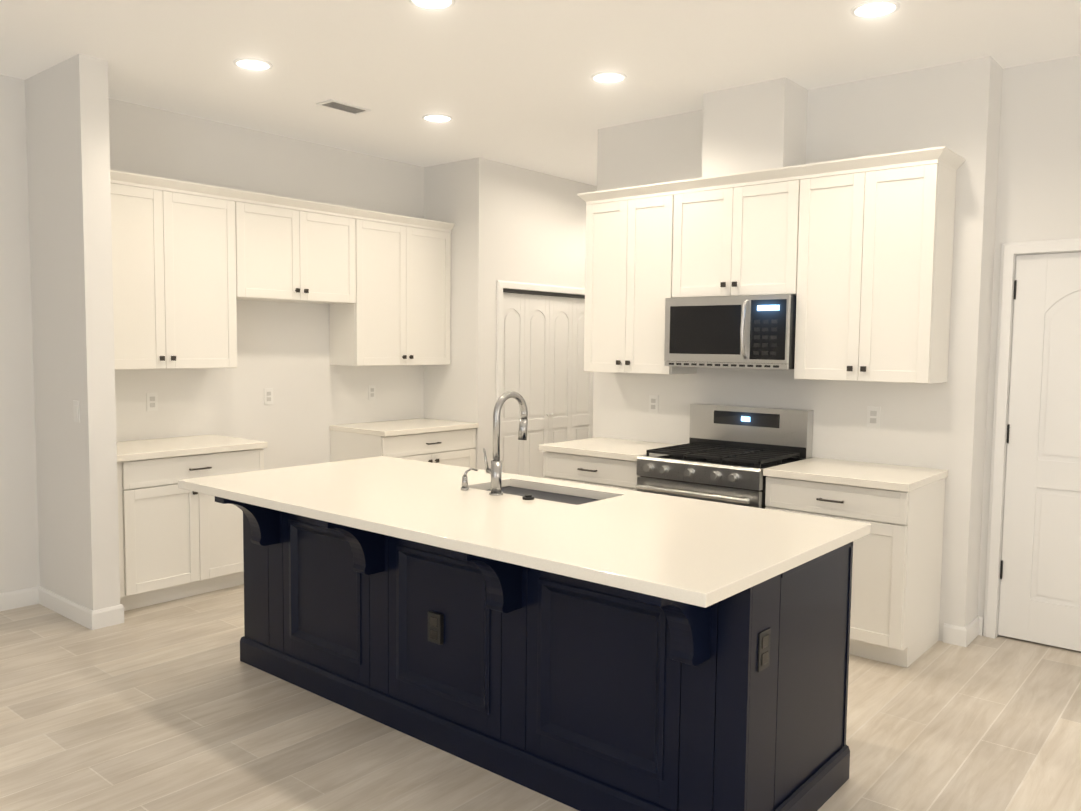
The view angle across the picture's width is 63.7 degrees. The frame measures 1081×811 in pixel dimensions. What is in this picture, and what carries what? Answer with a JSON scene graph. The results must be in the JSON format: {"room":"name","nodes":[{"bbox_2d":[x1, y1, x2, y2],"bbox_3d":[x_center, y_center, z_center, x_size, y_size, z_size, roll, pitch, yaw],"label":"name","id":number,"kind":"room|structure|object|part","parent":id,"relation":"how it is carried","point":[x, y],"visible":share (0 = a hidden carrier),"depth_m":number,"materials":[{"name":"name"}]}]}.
{"room":"kitchen","nodes":[
{"label":"kitchen","id":0,"kind":"room"},
{"bbox_2d":[25,54,119,610],"bbox_3d":[-2.601,-0.323,4.832,0.714,3.000,0.143,4,5,40],"label":"wall","id":1,"kind":"structure","parent":0,"point":[68,150],"depth_m":4.67,"materials":[{"name":"white paint"}]},
{"bbox_2d":[73,400,79,422],"bbox_3d":[-2.482,0.032,4.654,0.070,0.115,0.008,4,5,40],"label":"light switch","id":2,"kind":"object","parent":1,"relation":"attached to","point":[76,406],"visible":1,"depth_m":4.64,"materials":[{"name":"white plastic"}]},
{"bbox_2d":[0,75,423,592],"bbox_3d":[-3.300,-0.317,4.648,0.120,3.000,7.077,4,5,40],"label":"wall","id":3,"kind":"structure","parent":0,"point":[283,350],"depth_m":5.90,"materials":[{"name":"white paint"}]},
{"bbox_2d":[0,586,123,629],"bbox_3d":[-3.910,1.218,3.383,0.728,0.100,4.214,4,5,40],"label":"baseboard","id":4,"kind":"structure","parent":3,"relation":"attached to","point":[81,614],"depth_m":4.86,"materials":[{"name":"white paint"}]},
{"bbox_2d":[146,393,157,410],"bbox_3d":[-2.479,-0.023,5.555,0.008,0.115,0.070,4,5,40],"label":"electrical outlet","id":5,"kind":"object","parent":3,"relation":"attached to","point":[152,401],"visible":1,"depth_m":5.55,"materials":[{"name":"white plastic"}]},
{"bbox_2d":[110,183,236,369],"bbox_3d":[-2.379,-0.763,5.340,0.354,1.068,0.956,4,5,40],"label":"upper cabinet","id":6,"kind":"object","parent":3,"relation":"attached to","point":[174,275],"visible":0.83,"depth_m":5.29,"materials":[{"name":"white paint"}]},
{"bbox_2d":[264,388,272,404],"bbox_3d":[-1.937,-0.065,6.199,0.008,0.115,0.070,4,5,40],"label":"electrical outlet","id":7,"kind":"object","parent":3,"relation":"attached to","point":[268,395],"visible":1,"depth_m":6.19,"materials":[{"name":"white plastic"}]},
{"bbox_2d":[235,202,355,303],"bbox_3d":[-1.761,-1.036,6.056,0.354,0.610,0.956,4,5,40],"label":"upper cabinet","id":8,"kind":"object","parent":3,"relation":"attached to","point":[288,255],"visible":0.92,"depth_m":5.93,"materials":[{"name":"white paint"}]},
{"bbox_2d":[110,169,454,232],"bbox_3d":[-1.637,-1.366,5.933,0.060,0.068,2.873,4,5,40],"label":"crown molding","id":9,"kind":"structure","parent":8,"relation":"attached to","point":[164,184],"depth_m":5.72,"materials":[{"name":"white paint"}]},
{"bbox_2d":[368,385,375,399],"bbox_3d":[-1.338,-0.103,6.913,0.008,0.115,0.070,4,5,40],"label":"electrical outlet","id":10,"kind":"object","parent":3,"relation":"attached to","point":[371,392],"visible":1,"depth_m":6.91,"materials":[{"name":"white plastic"}]},
{"bbox_2d":[329,219,450,365],"bbox_3d":[-1.149,-0.852,6.805,0.354,1.068,0.956,4,5,40],"label":"upper cabinet","id":11,"kind":"object","parent":3,"relation":"attached to","point":[398,312],"visible":0.98,"depth_m":6.64,"materials":[{"name":"white paint"}]},
{"bbox_2d":[424,157,596,469],"bbox_3d":[0.219,-0.538,8.346,0.753,3.000,3.123,4,5,40],"label":"wall","id":12,"kind":"structure","parent":0,"point":[515,223],"depth_m":7.07,"materials":[{"name":"white paint"}]},
{"bbox_2d":[496,280,584,459],"bbox_3d":[0.105,-0.019,7.649,0.018,2.060,1.445,4,5,40],"label":"door frame","id":13,"kind":"structure","parent":12,"relation":"in","point":[501,284],"depth_m":7.10,"materials":[{"name":"white paint"}]},
{"bbox_2d":[502,289,593,477],"bbox_3d":[0.051,0.008,7.696,0.119,1.999,1.324,4,5,40],"label":"closet door","id":14,"kind":"structure","parent":12,"relation":"in","point":[547,378],"depth_m":7.60,"materials":[{"name":"white paint"}]},
{"bbox_2d":[0,584,1080,810],"bbox_3d":[1.135,1.395,3.069,9.120,0.100,10.200,4,5,40],"label":"floor","id":15,"kind":"structure","parent":0,"point":[176,705],"depth_m":3.45,"materials":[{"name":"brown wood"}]},
{"bbox_2d":[116,434,267,610],"bbox_3d":[-2.277,0.691,5.347,0.656,0.914,0.962,4,5,40],"label":"base cabinet","id":16,"kind":"object","parent":15,"relation":"on","point":[175,542],"depth_m":5.11,"materials":[{"name":"white paint"}]},
{"bbox_3d":[-2.275,0.253,5.319,0.648,0.038,0.962,4,5,40],"label":"back left base cabinet top","id":17,"kind":"part","parent":16,"relation":"part of","materials":[{"name":"white stone"}]},
{"bbox_2d":[330,418,478,468],"bbox_3d":[-1.051,0.602,6.807,0.656,0.914,0.962,4,5,40],"label":"base cabinet","id":18,"kind":"object","parent":15,"relation":"on","point":[454,447],"depth_m":6.57,"materials":[{"name":"white paint"}]},
{"bbox_3d":[-1.049,0.164,6.779,0.648,0.038,0.962,4,5,40],"label":"back right base cabinet top","id":19,"kind":"part","parent":18,"relation":"part of","materials":[{"name":"white stone"}]},
{"bbox_2d":[212,495,861,810],"bbox_3d":[-0.251,0.858,3.541,2.667,0.876,1.070,4,5,40],"label":"kitchen island","id":20,"kind":"object","parent":15,"relation":"on","point":[582,647],"depth_m":2.97,"materials":[{"name":"blue paint"}]},
{"bbox_2d":[178,456,870,610],"bbox_3d":[-0.228,0.400,3.542,2.700,0.038,1.196,4,5,40],"label":"island countertop","id":21,"kind":"structure","parent":20,"relation":"on","point":[688,552],"depth_m":3.10,"materials":[{"name":"white stone"}]},
{"bbox_2d":[458,391,527,494],"bbox_3d":[-0.193,0.150,3.750,0.219,0.432,0.220,4,5,40],"label":"faucet","id":22,"kind":"object","parent":21,"relation":"on","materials":[{"name":"silver metal"}]},
{"bbox_2d":[506,483,601,502],"bbox_3d":[-0.001,0.515,3.776,0.674,0.244,0.350,4,5,40],"label":"sink","id":23,"kind":"object","parent":21,"relation":"in","point":[542,492],"depth_m":3.88,"materials":[{"name":"grey metal"}]},
{"bbox_2d":[543,451,639,490],"bbox_3d":[0.480,0.727,5.525,0.736,0.876,0.656,4,5,40],"label":"base cabinet","id":24,"kind":"object","parent":15,"relation":"on","point":[608,472],"visible":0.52,"depth_m":5.27,"materials":[{"name":"white paint"}]},
{"bbox_2d":[539,437,677,460],"bbox_3d":[0.483,0.270,5.500,0.748,0.038,0.648,4,5,40],"label":"countertop","id":25,"kind":"structure","parent":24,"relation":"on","point":[619,449],"depth_m":5.40,"materials":[{"name":"stone"}]},
{"bbox_2d":[635,403,813,508],"bbox_3d":[1.037,0.605,5.002,0.762,1.165,0.726,4,5,40],"label":"range","id":26,"kind":"object","parent":15,"relation":"on","point":[727,454],"visible":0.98,"depth_m":4.96,"materials":[{"name":"silver metal"}]},
{"bbox_2d":[763,457,947,667],"bbox_3d":[1.635,0.788,4.559,0.730,0.914,0.656,4,5,40],"label":"base cabinet","id":27,"kind":"object","parent":15,"relation":"on","point":[896,583],"depth_m":4.26,"materials":[{"name":"white paint"}]},
{"bbox_3d":[1.642,0.351,4.531,0.730,0.038,0.648,4,5,40],"label":"right range base cabinet top","id":28,"kind":"part","parent":27,"relation":"part of","materials":[{"name":"white stone"}]},
{"bbox_2d":[0,0,1080,185],"bbox_3d":[1.168,-1.697,2.853,9.120,0.100,10.200,4,5,40],"label":"ceiling","id":29,"kind":"structure","parent":0,"point":[510,82],"depth_m":4.39,"materials":[{"name":"white paint"}]},
{"bbox_2d":[233,58,272,70],"bbox_3d":[-1.511,-1.792,4.574,0.196,0.008,0.196,4,5,40],"label":"recessed light","id":30,"kind":"object","parent":29,"relation":"in","point":[254,64],"visible":1,"depth_m":4.57,"materials":[{"name":"beige plastic"}]},
{"bbox_2d":[316,99,370,114],"bbox_3d":[-1.216,-1.845,5.383,0.150,0.010,0.300,4,5,40],"label":"ceiling vent","id":31,"kind":"object","parent":29,"relation":"in","point":[342,106],"visible":1,"depth_m":5.37,"materials":[{"name":"white metal"}]},
{"bbox_2d":[409,0,454,9],"bbox_3d":[-0.461,-1.719,3.697,0.196,0.008,0.196,4,5,40],"label":"recessed light","id":32,"kind":"object","parent":29,"relation":"in","point":[434,4],"visible":1,"depth_m":3.73,"materials":[{"name":"beige plastic"}]},
{"bbox_2d":[422,114,452,122],"bbox_3d":[-0.666,-1.856,5.626,0.196,0.008,0.196,4,5,40],"label":"recessed light","id":33,"kind":"object","parent":29,"relation":"in","point":[439,118],"visible":0.98,"depth_m":5.63,"materials":[{"name":"beige plastic"}]},
{"bbox_2d":[591,71,626,83],"bbox_3d":[0.370,-1.783,4.733,0.196,0.008,0.196,4,5,40],"label":"recessed light","id":34,"kind":"object","parent":29,"relation":"in","point":[607,77],"visible":1,"depth_m":4.73,"materials":[{"name":"beige plastic"}]},
{"bbox_2d":[851,0,899,17],"bbox_3d":[1.438,-1.702,3.737,0.196,0.008,0.196,4,5,40],"label":"recessed light","id":35,"kind":"object","parent":29,"relation":"in","point":[874,8],"visible":1,"depth_m":3.73,"materials":[{"name":"beige plastic"}]},
{"bbox_2d":[701,77,807,177],"bbox_3d":[1.226,-1.548,4.996,0.500,0.495,0.300,4,5,40],"label":"wall","id":36,"kind":"structure","parent":0,"point":[756,126],"depth_m":4.86,"materials":[{"name":"white paint"}]},
{"bbox_2d":[593,56,1002,640],"bbox_3d":[1.379,-0.312,5.305,2.418,3.000,0.254,4,5,40],"label":"wall","id":37,"kind":"structure","parent":0,"point":[955,107],"depth_m":4.66,"materials":[{"name":"white paint"}]},
{"bbox_2d":[584,195,696,374],"bbox_3d":[0.627,-0.742,5.510,0.648,1.068,0.354,4,5,40],"label":"upper cabinet","id":38,"kind":"object","parent":37,"relation":"attached to","point":[628,265],"visible":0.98,"depth_m":5.39,"materials":[{"name":"white paint"}]},
{"bbox_2d":[649,395,657,412],"bbox_3d":[0.739,-0.011,5.689,0.070,0.115,0.008,4,5,40],"label":"electrical outlet","id":39,"kind":"object","parent":37,"relation":"attached to","point":[653,403],"visible":1,"depth_m":5.68,"materials":[{"name":"white plastic"}]},
{"bbox_2d":[672,180,799,297],"bbox_3d":[1.177,-0.932,5.036,0.778,0.610,0.354,4,5,40],"label":"upper cabinet","id":40,"kind":"object","parent":37,"relation":"attached to","point":[739,241],"visible":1,"depth_m":4.90,"materials":[{"name":"white paint"}]},
{"bbox_2d":[664,294,796,368],"bbox_3d":[1.137,-0.422,5.031,0.768,0.401,0.458,4,5,40],"label":"microwave","id":41,"kind":"object","parent":40,"relation":"attached to","point":[754,331],"visible":1,"depth_m":4.87,"materials":[{"name":"silver plastic"}]},
{"bbox_2d":[577,146,964,204],"bbox_3d":[1.197,-1.269,4.993,2.208,0.068,0.364,4,5,40],"label":"crown molding","id":42,"kind":"structure","parent":40,"relation":"attached to","point":[947,158],"depth_m":4.67,"materials":[{"name":"white paint"}]},
{"bbox_2d":[867,406,879,427],"bbox_3d":[1.828,0.063,4.778,0.070,0.115,0.008,4,5,40],"label":"electrical outlet","id":43,"kind":"object","parent":37,"relation":"attached to","point":[873,416],"visible":1,"depth_m":4.78,"materials":[{"name":"white plastic"}]},
{"bbox_2d":[794,164,955,383],"bbox_3d":[1.742,-0.665,4.578,0.698,1.068,0.354,4,5,40],"label":"upper cabinet","id":44,"kind":"object","parent":37,"relation":"attached to","point":[874,273],"visible":1,"depth_m":4.43,"materials":[{"name":"white paint"}]},
{"bbox_2d":[977,55,1080,628],"bbox_3d":[4.329,-0.152,3.460,4.890,3.000,0.700,4,5,40],"label":"wall","id":45,"kind":"structure","parent":0,"point":[1039,184],"depth_m":4.45,"materials":[{"name":"white paint"}]},
{"bbox_2d":[943,616,983,646],"bbox_3d":[4.043,1.320,3.157,4.785,0.100,0.268,4,5,40],"label":"baseboard","id":46,"kind":"structure","parent":45,"relation":"attached to","point":[968,634],"depth_m":4.57,"materials":[{"name":"white paint"}]},
{"bbox_2d":[983,238,1080,638],"bbox_3d":[2.741,0.220,4.346,0.882,2.100,0.018,4,5,40],"label":"door frame","id":47,"kind":"structure","parent":45,"relation":"in","point":[1009,250],"depth_m":4.59,"materials":[{"name":"white paint"}]},
{"bbox_2d":[996,251,1080,650],"bbox_3d":[2.788,0.247,4.404,0.761,2.039,0.124,4,5,40],"label":"door leaf","id":48,"kind":"structure","parent":47,"relation":"attached to","point":[1039,594],"depth_m":4.50,"materials":[{"name":"white paint"}]}
]}

